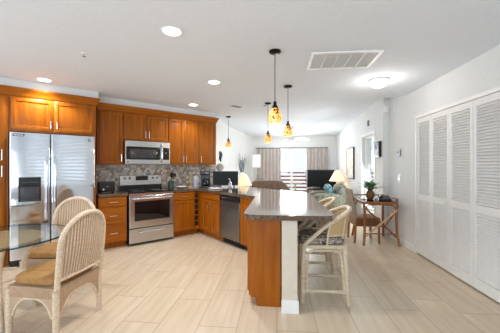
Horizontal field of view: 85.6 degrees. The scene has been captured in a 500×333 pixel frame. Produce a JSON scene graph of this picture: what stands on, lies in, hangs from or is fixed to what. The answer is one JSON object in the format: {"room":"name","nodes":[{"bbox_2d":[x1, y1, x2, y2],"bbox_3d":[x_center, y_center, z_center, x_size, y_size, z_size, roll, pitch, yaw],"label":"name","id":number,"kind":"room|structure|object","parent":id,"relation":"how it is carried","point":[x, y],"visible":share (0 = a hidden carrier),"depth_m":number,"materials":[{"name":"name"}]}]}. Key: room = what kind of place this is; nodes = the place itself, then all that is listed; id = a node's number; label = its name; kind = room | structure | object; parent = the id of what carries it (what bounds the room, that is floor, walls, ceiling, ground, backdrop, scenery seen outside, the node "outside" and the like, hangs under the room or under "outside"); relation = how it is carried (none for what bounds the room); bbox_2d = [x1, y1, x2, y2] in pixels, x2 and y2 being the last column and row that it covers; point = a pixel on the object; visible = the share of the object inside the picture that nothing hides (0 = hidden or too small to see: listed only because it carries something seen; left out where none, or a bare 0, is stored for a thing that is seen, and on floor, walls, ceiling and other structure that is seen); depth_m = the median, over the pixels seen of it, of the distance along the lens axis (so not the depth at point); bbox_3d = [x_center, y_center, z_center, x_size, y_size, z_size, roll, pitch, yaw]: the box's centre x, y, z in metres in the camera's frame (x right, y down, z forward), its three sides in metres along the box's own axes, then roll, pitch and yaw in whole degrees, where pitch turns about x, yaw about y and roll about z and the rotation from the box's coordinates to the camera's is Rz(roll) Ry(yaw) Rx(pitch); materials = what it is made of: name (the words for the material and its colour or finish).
{"room":"kitchen","nodes":[
{"label":"kitchen","id":0,"kind":"room"},
{"bbox_2d":[96,106,215,187],"bbox_3d":[-3.062,0.090,4.758,5.686,2.580,0.142,0,0,-39],"label":"wall","id":1,"kind":"structure","parent":0,"point":[96,106],"depth_m":5.28,"materials":[{"name":"paint"}]},
{"bbox_2d":[8,86,100,136],"bbox_3d":[-3.040,-0.781,4.245,1.107,0.602,0.674,0,0,-39],"label":"upper cabinet","id":2,"kind":"object","parent":1,"relation":"attached to","point":[29,110],"visible":0.98,"depth_m":3.95,"materials":[{"name":"brown wood"}]},
{"bbox_2d":[0,77,214,117],"bbox_3d":[-2.425,-1.141,4.792,4.225,0.116,0.608,0,0,-39],"label":"trim","id":3,"kind":"structure","parent":1,"relation":"attached to","point":[3,81],"depth_m":4.31,"materials":[{"name":"paint"}]},
{"bbox_2d":[96,102,123,163],"bbox_3d":[-2.532,-0.556,4.843,0.413,1.052,0.376,0,0,-39],"label":"upper cabinet","id":4,"kind":"object","parent":1,"relation":"attached to","point":[109,117],"visible":0.96,"depth_m":4.71,"materials":[{"name":"brown wood"}]},
{"bbox_2d":[123,106,168,142],"bbox_3d":[-2.046,-0.776,5.241,0.838,0.612,0.376,0,0,-39],"label":"upper cabinet","id":5,"kind":"object","parent":1,"relation":"attached to","point":[139,124],"visible":0.97,"depth_m":5.09,"materials":[{"name":"brown wood"}]},
{"bbox_2d":[123,140,169,163],"bbox_3d":[-2.003,-0.247,5.187,0.832,0.430,0.464,0,0,-39],"label":"microwave","id":6,"kind":"object","parent":5,"relation":"attached to","point":[134,152],"visible":0.99,"depth_m":5.01,"materials":[{"name":"metal"}]},
{"bbox_2d":[96,165,215,190],"bbox_3d":[-1.831,0.214,5.668,2.595,0.479,0.008,0,0,-39],"label":"backsplash","id":7,"kind":"structure","parent":1,"relation":"attached to","point":[103,172],"depth_m":5.65,"materials":[{"name":"tile"}]},
{"bbox_2d":[162,112,199,164],"bbox_3d":[-1.460,-0.556,5.721,0.673,1.052,0.376,0,0,-39],"label":"upper cabinet","id":8,"kind":"object","parent":1,"relation":"attached to","point":[182,128],"visible":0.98,"depth_m":5.59,"materials":[{"name":"brown wood"}]},
{"bbox_2d":[198,116,218,164],"bbox_3d":[-1.005,-0.556,6.093,0.498,1.052,0.376,0,0,-39],"label":"upper cabinet","id":9,"kind":"object","parent":1,"relation":"attached to","point":[206,125],"visible":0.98,"depth_m":5.95,"materials":[{"name":"brown wood"}]},
{"bbox_2d":[216,117,229,170],"bbox_3d":[-0.804,0.080,7.438,0.160,2.600,1.858,0,0,6],"label":"wall","id":10,"kind":"structure","parent":0,"point":[221,127],"depth_m":7.27,"materials":[{"name":"paint"}]},
{"bbox_2d":[230,128,251,186],"bbox_3d":[-0.351,0.080,9.155,0.168,2.600,1.789,0,0,24],"label":"wall","id":11,"kind":"structure","parent":0,"point":[241,143],"depth_m":9.04,"materials":[{"name":"paint"}]},
{"bbox_2d":[239,154,245,171],"bbox_3d":[-0.249,-0.103,9.111,0.024,0.612,0.555,0,0,25],"label":"sculpture","id":12,"kind":"object","parent":11,"relation":"attached to","point":[242,162],"visible":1,"depth_m":9.09,"materials":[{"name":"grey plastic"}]},
{"bbox_2d":[0,0,499,126],"bbox_3d":[-0.636,-1.240,2.687,10.200,0.080,11.620,0,0,6],"label":"ceiling","id":13,"kind":"structure","parent":0,"point":[129,57],"depth_m":2.67,"materials":[{"name":"paint"}]},
{"bbox_2d":[36,78,51,81],"bbox_3d":[-2.862,-1.196,3.756,0.184,0.007,0.184,0,0,6],"label":"recessed light","id":14,"kind":"object","parent":13,"relation":"in","point":[38,79],"visible":1,"depth_m":3.75,"materials":[{"name":"white paint"}]},
{"bbox_2d":[161,26,182,36],"bbox_3d":[-0.694,-1.196,2.400,0.184,0.007,0.184,0,0,6],"label":"recessed light","id":15,"kind":"object","parent":13,"relation":"in","point":[173,31],"visible":1,"depth_m":2.40,"materials":[{"name":"white paint"}]},
{"bbox_2d":[163,27,180,35],"bbox_3d":[-0.694,-1.197,2.400,0.156,0.004,0.156,0,0,6],"label":"diffuser","id":16,"kind":"object","parent":15,"relation":"attached to","point":[169,31],"depth_m":2.40,"materials":[{"name":"white plastic"}]},
{"bbox_2d":[208,80,219,83],"bbox_3d":[-0.515,-1.196,3.857,0.184,0.007,0.184,0,0,6],"label":"recessed light","id":17,"kind":"object","parent":13,"relation":"in","point":[209,81],"visible":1,"depth_m":3.86,"materials":[{"name":"white paint"}]},
{"bbox_2d":[225,116,230,147],"bbox_3d":[-0.522,-0.824,6.534,0.144,0.751,0.144,0,0,6],"label":"pendant light","id":18,"kind":"object","parent":13,"relation":"hanging from","point":[228,143],"visible":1,"depth_m":6.51,"materials":[{"name":"yellow glass"}]},
{"bbox_2d":[229,104,244,107],"bbox_3d":[-0.274,-1.194,5.404,0.300,0.011,0.170,0,0,-39],"label":"ceiling vent","id":19,"kind":"object","parent":13,"relation":"in","point":[232,105],"visible":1,"depth_m":5.39,"materials":[{"name":"white metal"}]},
{"bbox_2d":[264,102,271,142],"bbox_3d":[0.342,-0.824,5.143,0.144,0.751,0.144,0,0,6],"label":"pendant light","id":20,"kind":"object","parent":13,"relation":"hanging from","point":[267,139],"visible":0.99,"depth_m":5.09,"materials":[{"name":"yellow glass"}]},
{"bbox_2d":[268,49,281,123],"bbox_3d":[0.261,-0.824,2.817,0.144,0.751,0.144,0,0,6],"label":"pendant light","id":21,"kind":"object","parent":13,"relation":"hanging from","point":[274,117],"visible":1,"depth_m":2.77,"materials":[{"name":"yellow glass"}]},
{"bbox_2d":[283,85,292,136],"bbox_3d":[0.570,-0.824,4.050,0.144,0.751,0.144,0,0,6],"label":"pendant light","id":22,"kind":"object","parent":13,"relation":"hanging from","point":[287,131],"visible":1,"depth_m":4.00,"materials":[{"name":"yellow glass"}]},
{"bbox_2d":[306,49,384,69],"bbox_3d":[1.040,-1.192,3.062,0.740,0.015,0.500,0,0,6],"label":"ceiling vent","id":23,"kind":"object","parent":13,"relation":"in","point":[360,59],"visible":1,"depth_m":3.03,"materials":[{"name":"white metal"}]},
{"bbox_2d":[310,53,377,68],"bbox_3d":[1.040,-1.192,3.062,0.668,0.005,0.428,0,0,6],"label":"grille","id":24,"kind":"object","parent":23,"relation":"attached to","point":[330,60],"depth_m":3.06,"materials":[{"name":"white metal"}]},
{"bbox_2d":[368,77,389,87],"bbox_3d":[1.800,-1.147,3.768,0.270,0.105,0.270,0,0,6],"label":"dome light","id":25,"kind":"object","parent":13,"relation":"attached to","point":[379,82],"visible":1,"depth_m":3.69,"materials":[{"name":"white glass"}]},
{"bbox_2d":[2,205,499,332],"bbox_3d":[-0.555,1.440,3.493,10.200,0.120,13.240,0,0,6],"label":"floor","id":26,"kind":"structure","parent":0,"point":[197,282],"depth_m":2.81,"materials":[{"name":"tile"}]},
{"bbox_2d":[0,85,8,266],"bbox_3d":[-3.755,0.149,3.661,0.735,2.462,0.674,0,0,-39],"label":"pantry cabinet","id":27,"kind":"object","parent":26,"relation":"on","point":[4,133],"visible":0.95,"depth_m":3.64,"materials":[{"name":"brown wood"}]},
{"bbox_2d":[0,224,65,332],"bbox_3d":[-2.300,1.012,2.431,1.130,0.748,1.130,0,0,6],"label":"dining table","id":28,"kind":"object","parent":26,"relation":"on","point":[8,238],"visible":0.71,"depth_m":2.43,"materials":[{"name":"clear glass"}]},
{"bbox_2d":[9,132,94,266],"bbox_3d":[-3.013,0.451,4.152,1.005,1.818,0.756,0,0,-39],"label":"refrigerator","id":29,"kind":"object","parent":26,"relation":"on","point":[46,170],"visible":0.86,"depth_m":3.82,"materials":[{"name":"grey metal"}]},
{"bbox_2d":[5,209,105,332],"bbox_3d":[-1.652,0.877,2.384,0.574,1.005,0.532,0,0,9],"label":"dining chair","id":30,"kind":"object","parent":26,"relation":"on","point":[80,246],"visible":1,"depth_m":2.21,"materials":[{"name":"wicker"}]},
{"bbox_2d":[15,259,91,285],"bbox_3d":[-1.712,0.928,2.393,0.440,0.076,0.460,0,0,9],"label":"cushion","id":31,"kind":"object","parent":30,"relation":"on","point":[43,274],"depth_m":2.23,"materials":[{"name":"fabric"}]},
{"bbox_2d":[19,196,95,298],"bbox_3d":[-2.129,0.877,3.076,0.532,1.005,0.573,0,0,0],"label":"dining chair","id":32,"kind":"object","parent":26,"relation":"on","point":[69,208],"visible":0.39,"depth_m":3.28,"materials":[{"name":"wicker"}]},
{"bbox_2d":[29,242,57,257],"bbox_3d":[-2.129,0.928,3.015,0.460,0.076,0.440,0,0,0],"label":"cushion","id":33,"kind":"object","parent":32,"relation":"on","point":[49,250],"depth_m":2.82,"materials":[{"name":"fabric"}]},
{"bbox_2d":[94,136,95,207],"bbox_3d":[-2.679,0.451,4.576,0.020,1.858,0.617,0,0,-39],"label":"panel","id":34,"kind":"object","parent":26,"relation":"on","point":[94,136],"visible":0.21,"depth_m":4.34,"materials":[{"name":"brown wood"}]},
{"bbox_2d":[96,196,126,248],"bbox_3d":[-2.458,0.944,4.709,0.438,0.872,0.674,0,0,-39],"label":"base cabinet","id":35,"kind":"object","parent":26,"relation":"on","point":[114,209],"visible":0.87,"depth_m":4.50,"materials":[{"name":"brown wood"}]},
{"bbox_2d":[96,190,127,197],"bbox_3d":[-2.460,0.482,4.723,0.450,0.048,0.656,0,0,-39],"label":"countertop","id":36,"kind":"structure","parent":35,"relation":"on","point":[116,192],"depth_m":4.50,"materials":[{"name":"stone"}]},
{"bbox_2d":[97,181,114,192],"bbox_3d":[-2.475,0.362,4.652,0.260,0.192,0.195,0,0,-39],"label":"toaster","id":37,"kind":"object","parent":36,"relation":"on","point":[102,186],"visible":0.98,"depth_m":4.59,"materials":[{"name":"black plastic"}]},
{"bbox_2d":[119,174,173,244],"bbox_3d":[-1.938,0.775,5.077,0.797,1.209,0.755,0,0,-39],"label":"stove","id":38,"kind":"object","parent":26,"relation":"on","point":[150,213],"visible":0.91,"depth_m":4.88,"materials":[{"name":"silver metal"}]},
{"bbox_2d":[120,188,173,193],"bbox_3d":[-1.939,0.462,5.078,0.797,0.024,0.605,0,0,-39],"label":"cooktop","id":39,"kind":"object","parent":38,"relation":"in","point":[129,190],"depth_m":4.96,"materials":[{"name":"black glass"}]},
{"bbox_2d":[173,191,193,236],"bbox_3d":[-1.475,0.944,5.513,0.448,0.872,0.674,0,0,-39],"label":"base cabinet","id":40,"kind":"object","parent":26,"relation":"on","point":[183,223],"visible":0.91,"depth_m":5.28,"materials":[{"name":"brown wood"}]},
{"bbox_2d":[193,191,198,233],"bbox_3d":[-1.177,0.944,5.588,0.102,0.872,0.300,0,0,-39],"label":"wine rack","id":41,"kind":"object","parent":26,"relation":"on","point":[196,193],"visible":0.53,"depth_m":5.49,"materials":[{"name":"brown wood"}]},
{"bbox_2d":[197,191,222,240],"bbox_3d":[-0.773,0.944,5.599,0.636,0.872,1.395,0,0,-39],"label":"base cabinet","id":42,"kind":"object","parent":26,"relation":"on","point":[209,203],"visible":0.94,"depth_m":5.15,"materials":[{"name":"brown wood"}]},
{"bbox_2d":[165,185,333,221],"bbox_3d":[-0.107,0.482,4.580,1.942,0.048,4.488,0,0,-31],"label":"countertop","id":43,"kind":"structure","parent":42,"relation":"on","point":[267,204],"depth_m":3.21,"materials":[{"name":"stone"}]},
{"bbox_2d":[168,181,173,187],"bbox_3d":[-1.626,0.383,5.556,0.116,0.150,0.116,0,0,6],"label":"utensil crock","id":44,"kind":"object","parent":43,"relation":"on","point":[170,183],"visible":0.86,"depth_m":5.51,"materials":[{"name":"green ceramic"}]},
{"bbox_2d":[193,175,197,186],"bbox_3d":[-1.191,0.332,5.925,0.124,0.252,0.124,0,0,6],"label":"canister","id":45,"kind":"object","parent":43,"relation":"on","point":[195,178],"visible":0.93,"depth_m":5.87,"materials":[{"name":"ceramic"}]},
{"bbox_2d":[200,171,210,187],"bbox_3d":[-0.954,0.285,5.803,0.218,0.345,0.247,0,0,-4],"label":"coffee maker","id":46,"kind":"object","parent":43,"relation":"on","point":[205,175],"visible":1,"depth_m":5.70,"materials":[{"name":"black plastic"}]},
{"bbox_2d":[216,163,223,170],"bbox_3d":[-0.705,0.194,6.323,0.187,0.527,0.186,0,0,-14],"label":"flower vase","id":47,"kind":"object","parent":43,"relation":"on","point":[219,167],"visible":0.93,"depth_m":6.27,"materials":[{"name":"white ceramic"}]},
{"bbox_2d":[213,171,237,186],"bbox_3d":[-0.537,0.285,5.912,0.555,0.345,0.160,0,0,0],"label":"television","id":48,"kind":"object","parent":43,"relation":"on","point":[220,178],"visible":0.97,"depth_m":5.89,"materials":[{"name":"black plastic"}]},
{"bbox_2d":[220,195,243,248],"bbox_3d":[-0.153,0.946,4.823,0.619,0.868,0.580,0,0,-39],"label":"dishwasher","id":49,"kind":"object","parent":26,"relation":"on","point":[229,205],"visible":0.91,"depth_m":4.62,"materials":[{"name":"silver metal"}]},
{"bbox_2d":[240,197,252,249],"bbox_3d":[0.424,0.944,4.184,0.585,0.872,1.131,0,0,-39],"label":"base cabinet","id":50,"kind":"object","parent":26,"relation":"on","point":[244,202],"visible":0.11,"depth_m":4.37,"materials":[{"name":"brown wood"}]},
{"bbox_2d":[253,155,259,177],"bbox_3d":[0.219,0.500,9.224,0.260,1.760,0.260,0,0,6],"label":"floor lamp","id":51,"kind":"object","parent":26,"relation":"on","point":[256,158],"visible":0.77,"depth_m":9.12,"materials":[{"name":"silver metal"}]},
{"bbox_2d":[247,219,280,306],"bbox_3d":[0.205,0.944,3.350,0.338,0.872,1.403,0,0,6],"label":"base cabinet","id":52,"kind":"object","parent":26,"relation":"on","point":[263,236],"visible":0.74,"depth_m":2.65,"materials":[{"name":"brown wood"}]},
{"bbox_2d":[250,180,290,190],"bbox_3d":[0.616,0.890,7.772,1.240,0.980,0.950,0,0,6],"label":"sofa","id":53,"kind":"object","parent":26,"relation":"on","point":[266,184],"visible":0.21,"depth_m":7.31,"materials":[{"name":"brown fabric"}]},
{"bbox_2d":[307,188,324,192],"bbox_3d":[2.393,1.073,9.057,0.920,0.615,0.400,0,0,12],"label":"stand","id":54,"kind":"object","parent":26,"relation":"on","point":[308,189],"visible":0.2,"depth_m":8.94,"materials":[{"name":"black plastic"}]},
{"bbox_2d":[307,170,335,188],"bbox_3d":[2.390,0.445,9.027,0.940,0.640,0.220,0,0,12],"label":"television","id":55,"kind":"object","parent":54,"relation":"on","point":[315,178],"visible":0.73,"depth_m":9.01,"materials":[{"name":"black plastic"}]},
{"bbox_2d":[297,197,335,273],"bbox_3d":[0.878,0.901,3.681,0.555,0.963,0.491,0,0,6],"label":"bar stool","id":56,"kind":"object","parent":26,"relation":"on","point":[328,202],"visible":0.24,"depth_m":3.49,"materials":[{"name":"beige wicker"}]},
{"bbox_2d":[297,221,320,226],"bbox_3d":[0.846,0.749,3.684,0.439,0.082,0.398,0,0,6],"label":"cushion","id":57,"kind":"object","parent":56,"relation":"on","point":[317,224],"depth_m":3.50,"materials":[{"name":"fabric"}]},
{"bbox_2d":[297,205,351,306],"bbox_3d":[0.788,0.901,2.886,0.555,0.963,0.491,0,0,6],"label":"bar stool","id":58,"kind":"object","parent":26,"relation":"on","point":[323,239],"visible":0.94,"depth_m":2.70,"materials":[{"name":"beige wicker"}]},
{"bbox_2d":[299,229,344,244],"bbox_3d":[0.756,0.749,2.889,0.439,0.082,0.398,0,0,6],"label":"cushion","id":59,"kind":"object","parent":58,"relation":"on","point":[304,234],"depth_m":2.71,"materials":[{"name":"fabric"}]},
{"bbox_2d":[309,183,346,207],"bbox_3d":[2.110,0.930,7.377,0.970,0.900,0.960,0,0,6],"label":"armchair","id":60,"kind":"object","parent":26,"relation":"on","point":[339,193],"visible":0.31,"depth_m":6.94,"materials":[{"name":"fabric"}]},
{"bbox_2d":[324,184,333,192],"bbox_3d":[2.174,0.680,7.370,0.266,0.390,0.400,0,0,6],"label":"pillow","id":61,"kind":"object","parent":60,"relation":"on","point":[328,188],"visible":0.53,"depth_m":7.21,"materials":[{"name":"blue fabric"}]},
{"bbox_2d":[345,188,379,243],"bbox_3d":[2.075,0.900,5.017,0.510,0.963,0.442,0,0,4],"label":"desk chair","id":62,"kind":"object","parent":26,"relation":"on","point":[355,219],"visible":0.87,"depth_m":4.83,"materials":[{"name":"brown wicker"}]},
{"bbox_2d":[351,194,400,246],"bbox_3d":[2.299,0.970,4.996,0.636,0.831,0.765,0,0,6],"label":"desk","id":63,"kind":"object","parent":26,"relation":"on","point":[375,201],"visible":0.83,"depth_m":4.69,"materials":[{"name":"brown wood"}]},
{"bbox_2d":[356,180,384,199],"bbox_3d":[2.212,0.436,4.951,0.524,0.364,0.515,0,0,6],"label":"potted plant","id":64,"kind":"object","parent":63,"relation":"on","point":[370,194],"visible":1,"depth_m":4.94,"materials":[{"name":"green plant"}]},
{"bbox_2d":[378,195,391,200],"bbox_3d":[2.421,0.569,4.863,0.200,0.097,0.187,0,0,14],"label":"telephone","id":65,"kind":"object","parent":63,"relation":"on","point":[380,197],"visible":1,"depth_m":4.81,"materials":[{"name":"black plastic"}]},
{"bbox_3d":[-0.161,1.080,7.031,0.360,0.600,0.360,0,0,6],"label":"end table","id":66,"kind":"object","parent":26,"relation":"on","visible":0},
{"bbox_2d":[238,174,251,186],"bbox_3d":[-0.161,0.494,7.031,0.430,0.570,0.430,0,0,6],"label":"table lamp","id":67,"kind":"object","parent":66,"relation":"on","point":[243,181],"visible":0.72,"depth_m":6.91,"materials":[{"name":"beige fabric"}]},
{"bbox_3d":[2.662,1.090,8.226,0.420,0.580,0.420,0,0,6],"label":"end table","id":68,"kind":"object","parent":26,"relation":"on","visible":0},
{"bbox_2d":[329,171,344,182],"bbox_3d":[2.662,0.469,8.226,0.480,0.660,0.480,0,0,6],"label":"table lamp","id":69,"kind":"object","parent":68,"relation":"on","point":[337,176],"visible":0.8,"depth_m":8.10,"materials":[{"name":"beige fabric"}]},
{"bbox_2d":[281,221,296,300],"bbox_3d":[0.430,0.944,3.121,0.145,0.872,1.177,0,0,6],"label":"wall","id":70,"kind":"structure","parent":0,"point":[288,228],"depth_m":2.54,"materials":[{"name":"beige paint"}]},
{"bbox_2d":[281,293,298,313],"bbox_3d":[0.426,1.319,3.031,0.160,0.119,1.024,0,0,6],"label":"baseboard","id":71,"kind":"structure","parent":70,"relation":"attached to","point":[287,306],"depth_m":2.52,"materials":[{"name":"white paint"}]},
{"bbox_2d":[252,136,335,187],"bbox_3d":[1.588,0.080,9.851,4.000,2.600,0.120,0,0,6],"label":"wall","id":72,"kind":"structure","parent":0,"point":[315,141],"depth_m":9.77,"materials":[{"name":"paint"}]},
{"bbox_2d":[257,147,327,148],"bbox_3d":[1.492,-0.650,9.743,2.570,0.026,0.112,0,0,6],"label":"curtain rod","id":73,"kind":"object","parent":72,"relation":"attached to","point":[298,147],"visible":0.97,"depth_m":9.62,"materials":[{"name":"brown metal"}]},
{"bbox_2d":[257,148,280,180],"bbox_3d":[0.682,0.363,9.781,0.855,1.994,0.062,0,0,6],"label":"curtain","id":74,"kind":"object","parent":73,"relation":"hanging from","point":[270,159],"visible":0.55,"depth_m":9.77,"materials":[{"name":"beige fabric"}]},
{"bbox_2d":[306,148,327,192],"bbox_3d":[2.383,0.363,9.611,0.735,1.994,0.062,0,0,6],"label":"curtain","id":75,"kind":"object","parent":73,"relation":"hanging from","point":[316,158],"visible":0.6,"depth_m":9.61,"materials":[{"name":"beige fabric"}]},
{"bbox_2d":[230,99,377,136],"bbox_3d":[1.382,-1.305,7.284,4.500,0.464,5.330,0,0,6],"label":"ceiling","id":76,"kind":"structure","parent":0,"point":[330,121],"depth_m":7.79,"materials":[{"name":"paint"}]},
{"bbox_2d":[274,127,309,144],"bbox_3d":[1.302,-0.920,8.348,1.133,0.541,1.090,0,0,6],"label":"ceiling fan","id":77,"kind":"object","parent":76,"relation":"hanging from","point":[292,139],"visible":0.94,"depth_m":8.25,"materials":[{"name":"white paint"}]},
{"bbox_2d":[336,45,499,251],"bbox_3d":[2.527,-0.085,3.164,0.220,2.930,13.000,0,0,6],"label":"wall","id":78,"kind":"structure","parent":0,"point":[395,129],"depth_m":4.77,"materials":[{"name":"paint"}]},
{"bbox_2d":[342,149,346,174],"bbox_3d":[2.918,-0.120,8.351,0.032,0.760,0.500,0,0,6],"label":"painting","id":79,"kind":"object","parent":78,"relation":"attached to","point":[344,152],"visible":1,"depth_m":8.27,"materials":[{"name":"white paint"}]},
{"bbox_2d":[348,147,354,178],"bbox_3d":[2.841,-0.080,7.605,0.037,0.880,0.600,0,0,6],"label":"abstract painting","id":80,"kind":"object","parent":78,"relation":"attached to","point":[351,151],"visible":1,"depth_m":7.47,"materials":[{"name":"fabric"}]},
{"bbox_2d":[348,148,352,177],"bbox_3d":[2.824,-0.080,7.607,0.003,0.840,0.560,0,0,6],"label":"artwork","id":81,"kind":"object","parent":80,"relation":"attached to","point":[350,150],"depth_m":7.58,"materials":[{"name":"fabric"}]},
{"bbox_2d":[361,130,374,213],"bbox_3d":[2.719,0.130,6.250,0.011,1.800,0.960,0,0,6],"label":"trim","id":82,"kind":"structure","parent":78,"relation":"attached to","point":[373,131],"depth_m":6.30,"materials":[{"name":"white paint"}]},
{"bbox_2d":[365,135,373,211],"bbox_3d":[2.810,0.165,6.241,0.050,1.730,0.820,0,0,6],"label":"window","id":83,"kind":"structure","parent":78,"relation":"in","point":[371,136],"depth_m":6.60,"materials":[{"name":"white paint"}]},
{"bbox_2d":[374,141,380,156],"bbox_3d":[2.627,-0.340,5.561,0.057,0.320,0.270,0,0,6],"label":"framed photograph","id":84,"kind":"object","parent":78,"relation":"attached to","point":[377,145],"visible":1,"depth_m":5.49,"materials":[{"name":"white paper"}]},
{"bbox_2d":[374,142,377,155],"bbox_3d":[2.600,-0.340,5.564,0.003,0.280,0.230,0,0,6],"label":"artwork","id":85,"kind":"object","parent":84,"relation":"attached to","point":[375,143],"depth_m":5.57},
{"bbox_2d":[384,105,388,112],"bbox_3d":[2.681,-1.120,5.304,0.090,0.140,0.051,0,0,6],"label":"fire alarm strobe","id":86,"kind":"object","parent":78,"relation":"attached to","point":[386,107],"visible":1,"depth_m":5.29,"materials":[{"name":"white paint"}]},
{"bbox_2d":[388,231,413,251],"bbox_3d":[2.675,1.329,4.823,0.015,0.099,1.010,0,0,6],"label":"baseboard","id":87,"kind":"structure","parent":78,"relation":"attached to","point":[406,244],"depth_m":4.63,"materials":[{"name":"white paint"}]},
{"bbox_2d":[417,115,430,260],"bbox_3d":[2.629,0.310,4.061,0.032,2.100,0.389,0,0,6],"label":"door","id":88,"kind":"structure","parent":78,"relation":"in","point":[424,123],"depth_m":4.07,"materials":[{"name":"white paint"}]},
{"bbox_2d":[431,108,448,271],"bbox_3d":[2.572,0.310,3.665,0.066,2.100,0.399,0,0,6],"label":"door","id":89,"kind":"structure","parent":78,"relation":"in","point":[439,120],"depth_m":3.67,"materials":[{"name":"white paint"}]},
{"bbox_2d":[415,86,499,252],"bbox_3d":[2.525,0.295,3.019,0.056,2.168,2.550,0,0,6],"label":"trim","id":90,"kind":"structure","parent":78,"relation":"attached to","point":[496,89],"depth_m":3.91,"materials":[{"name":"white paint"}]},
{"bbox_2d":[449,100,472,285],"bbox_3d":[2.531,0.310,3.252,0.066,2.100,0.419,0,0,6],"label":"door","id":91,"kind":"structure","parent":78,"relation":"in","point":[460,116],"depth_m":3.26,"materials":[{"name":"white paint"}]},
{"bbox_2d":[473,91,499,302],"bbox_3d":[2.506,0.310,2.830,0.032,2.100,0.414,0,0,6],"label":"door","id":92,"kind":"structure","parent":78,"relation":"in","point":[486,109],"depth_m":2.85,"materials":[{"name":"white paint"}]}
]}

